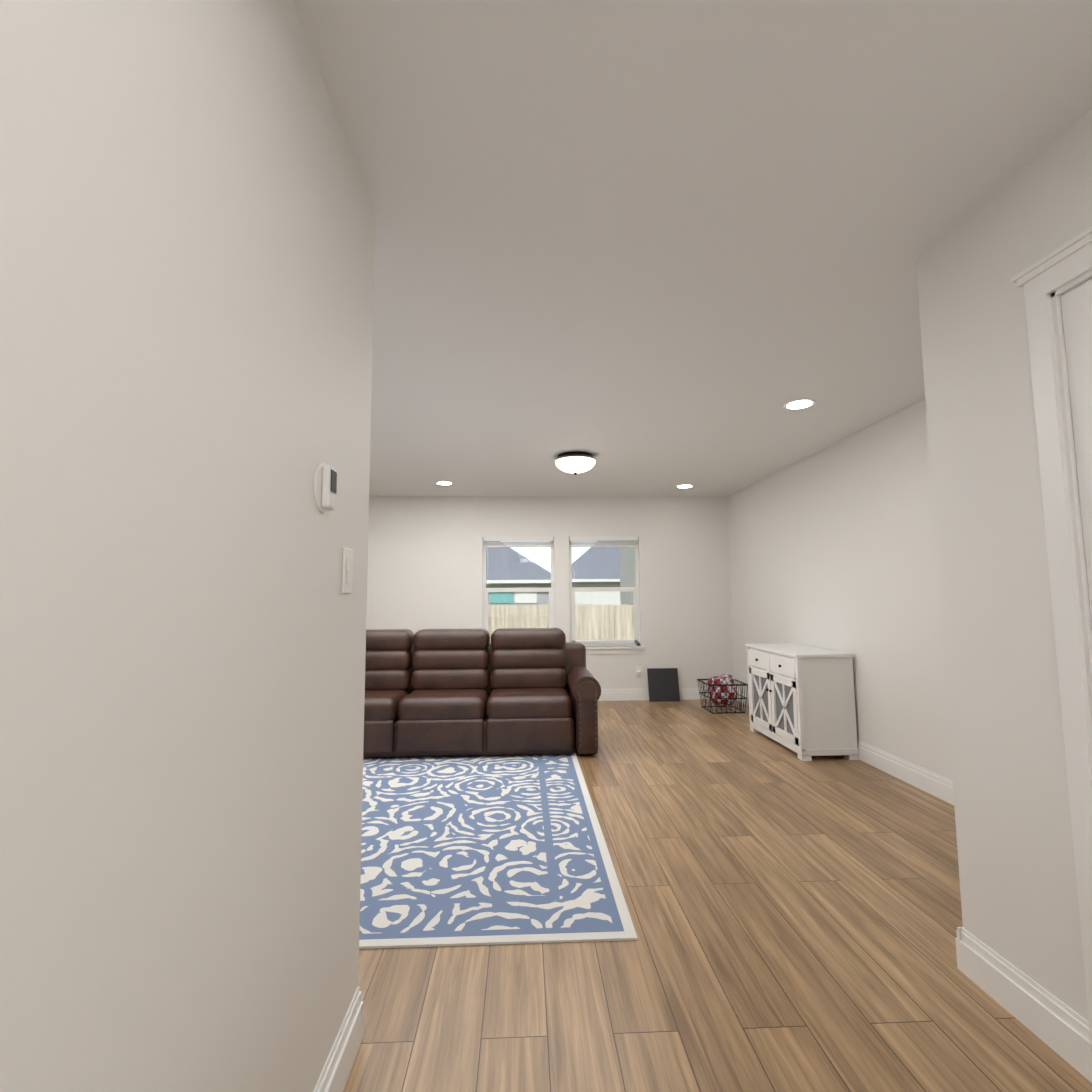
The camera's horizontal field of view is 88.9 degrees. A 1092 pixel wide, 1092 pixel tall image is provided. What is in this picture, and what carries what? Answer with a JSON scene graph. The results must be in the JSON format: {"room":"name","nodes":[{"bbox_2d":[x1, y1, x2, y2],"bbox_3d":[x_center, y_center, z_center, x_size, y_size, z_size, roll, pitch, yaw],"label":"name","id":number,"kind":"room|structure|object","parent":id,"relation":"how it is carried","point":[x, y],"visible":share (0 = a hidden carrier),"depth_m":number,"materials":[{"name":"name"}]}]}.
{"room":"hallway","nodes":[
{"label":"hallway","id":0,"kind":"room"},
{"bbox_2d":[0,0,375,1091],"bbox_3d":[-0.439,-0.185,-2.079,0.144,2.440,7.520,0,-5,-2],"label":"wall","id":1,"kind":"structure","parent":0,"point":[186,266],"depth_m":0.70,"materials":[{"name":"white paint"}]},
{"bbox_2d":[313,463,336,511],"bbox_3d":[-0.509,-0.136,1.301,0.026,0.116,0.116,0,-5,-2],"label":"thermostat","id":2,"kind":"object","parent":1,"relation":"attached to","point":[325,483],"depth_m":1.28,"materials":[{"name":"white plastic"}]},
{"bbox_2d":[342,548,352,592],"bbox_3d":[-0.522,0.065,1.472,0.013,0.118,0.072,0,-5,-2],"label":"light switch","id":3,"kind":"object","parent":1,"relation":"attached to","point":[347,560],"depth_m":1.46,"materials":[{"name":"white plastic"}]},
{"bbox_2d":[366,496,733,688],"bbox_3d":[-0.749,0.619,6.674,7.320,2.440,0.170,0,-5,-2],"label":"wall","id":4,"kind":"structure","parent":0,"point":[425,563],"depth_m":6.68,"materials":[{"name":"white paint"}]},
{"bbox_2d":[635,666,641,676],"bbox_3d":[1.098,1.493,6.598,0.072,0.118,0.030,0,-5,-2],"label":"outlet","id":5,"kind":"object","parent":4,"relation":"attached to","point":[638,669],"depth_m":6.61,"materials":[{"name":"white plastic"}]},
{"bbox_2d":[292,0,1091,496],"bbox_3d":[-0.510,-2.596,0.642,7.320,2.860,12.500,0,-5,-2],"label":"ceiling","id":6,"kind":"structure","parent":0,"point":[648,246],"depth_m":1.74,"materials":[{"name":"white paint"}]},
{"bbox_2d":[435,481,452,484],"bbox_3d":[-1.082,-0.669,5.919,0.189,0.009,0.189,0,-5,-8],"label":"recessed light","id":7,"kind":"object","parent":6,"relation":"in","point":[438,482],"depth_m":5.89,"materials":[{"name":"white paint"}]},
{"bbox_2d":[555,451,595,474],"bbox_3d":[0.254,-0.698,4.821,0.360,0.169,0.360,0,-5,-2],"label":"dome light","id":8,"kind":"object","parent":6,"relation":"attached to","point":[575,462],"visible":1,"depth_m":4.70,"materials":[{"name":"white glass"}]},
{"bbox_2d":[676,484,692,487],"bbox_3d":[1.540,-0.663,6.176,0.189,0.009,0.189,0,-5,-8],"label":"recessed light","id":9,"kind":"object","parent":6,"relation":"in","point":[683,485],"depth_m":6.16,"materials":[{"name":"white paint"}]},
{"bbox_2d":[783,398,815,409],"bbox_3d":[1.617,-0.904,3.548,0.189,0.009,0.189,2,-6,-26],"label":"recessed light","id":10,"kind":"object","parent":6,"relation":"in","point":[800,403],"depth_m":3.53,"materials":[{"name":"white paint"}]},
{"bbox_2d":[343,699,1091,1091],"bbox_3d":[-0.544,1.308,0.282,7.200,0.100,12.500,0,-5,-2],"label":"floor","id":11,"kind":"structure","parent":0,"point":[795,919],"depth_m":1.85,"materials":[{"name":"brown wood"}]},
{"bbox_2d":[359,752,637,948],"bbox_3d":[-1.020,1.528,3.242,2.590,0.008,2.630,0,-5,-2],"label":"rug","id":12,"kind":"object","parent":11,"relation":"on","point":[479,850],"visible":0.42,"depth_m":2.62,"materials":[{"name":"blue fabric"}]},
{"bbox_2d":[363,628,600,757],"bbox_3d":[-0.826,1.185,4.689,2.470,0.928,0.970,0,-5,-2],"label":"sofa","id":13,"kind":"object","parent":12,"relation":"on","point":[471,692],"visible":0.79,"depth_m":4.37,"materials":[{"name":"leather"}]},
{"bbox_2d":[647,668,679,701],"bbox_3d":[1.381,1.632,6.543,0.360,0.370,0.095,0,-5,-2],"label":"panel","id":14,"kind":"object","parent":11,"relation":"on","point":[663,684],"visible":0.93,"depth_m":6.54,"materials":[{"name":"grey"}]},
{"bbox_2d":[697,674,747,713],"bbox_3d":[1.886,1.565,5.956,0.414,0.375,0.414,0,-5,-2],"label":"wire basket","id":15,"kind":"object","parent":11,"relation":"on","point":[721,690],"visible":1,"depth_m":5.84,"materials":[{"name":"black metal"}]},
{"bbox_2d":[706,674,737,707],"bbox_3d":[1.881,1.549,5.957,0.325,0.342,0.315,0,-5,-2],"label":"blanket","id":16,"kind":"object","parent":15,"relation":"on","point":[726,692],"depth_m":5.85,"materials":[{"name":"fabric"}]},
{"bbox_2d":[745,643,858,760],"bbox_3d":[2.077,1.247,4.641,0.464,0.780,0.974,0,-5,-2],"label":"sideboard","id":17,"kind":"object","parent":11,"relation":"on","point":[802,701],"visible":1,"depth_m":4.21,"materials":[{"name":"white paint"}]},
{"bbox_2d":[727,399,953,804],"bbox_3d":[2.393,0.380,4.299,0.136,2.440,4.915,0,-5,-2],"label":"wall","id":18,"kind":"structure","parent":0,"point":[832,547],"depth_m":4.08,"materials":[{"name":"white paint"}]},
{"bbox_2d":[916,109,1091,1021],"bbox_3d":[1.571,-1.557,-1.780,0.130,5.200,7.700,0,-5,-2],"label":"wall","id":19,"kind":"structure","parent":0,"point":[1018,883],"depth_m":1.64,"materials":[{"name":"white paint"}]},
{"bbox_2d":[955,927,1091,1082],"bbox_3d":[1.981,0.448,-0.332,1.100,1.467,4.516,0,-5,-2],"label":"trim","id":20,"kind":"structure","parent":19,"relation":"attached to","point":[1057,1026],"depth_m":1.57,"materials":[{"name":"white wood"}]},
{"bbox_2d":[1011,226,1091,1047],"bbox_3d":[1.426,0.246,1.048,0.169,2.127,0.924,0,-5,-2],"label":"closet door","id":21,"kind":"structure","parent":19,"relation":"in","point":[1056,284],"depth_m":1.45,"materials":[{"name":"white wood"}]},
{"label":"outside","id":22,"kind":"structure","parent":0,"visible":0},
{"bbox_3d":[3.577,5.211,36.625,70.000,0.100,59.800,0,-5,-2],"label":"ground","id":23,"kind":"structure","parent":22,"visible":0},
{"bbox_2d":[486,541,634,635],"bbox_3d":[-2.056,1.332,27.304,26.800,6.000,23.400,0,-5,-2],"label":"houses","id":24,"kind":"structure","parent":23,"relation":"on","point":[583,567],"depth_m":26.34,"materials":[{"name":"grey"}]},
{"bbox_2d":[488,604,633,639],"bbox_3d":[2.111,2.144,12.656,23.118,1.655,0.060,0,-5,-2],"label":"fence","id":25,"kind":"object","parent":23,"relation":"on","point":[545,620],"depth_m":12.61,"materials":[{"name":"brown wood"}]}
]}

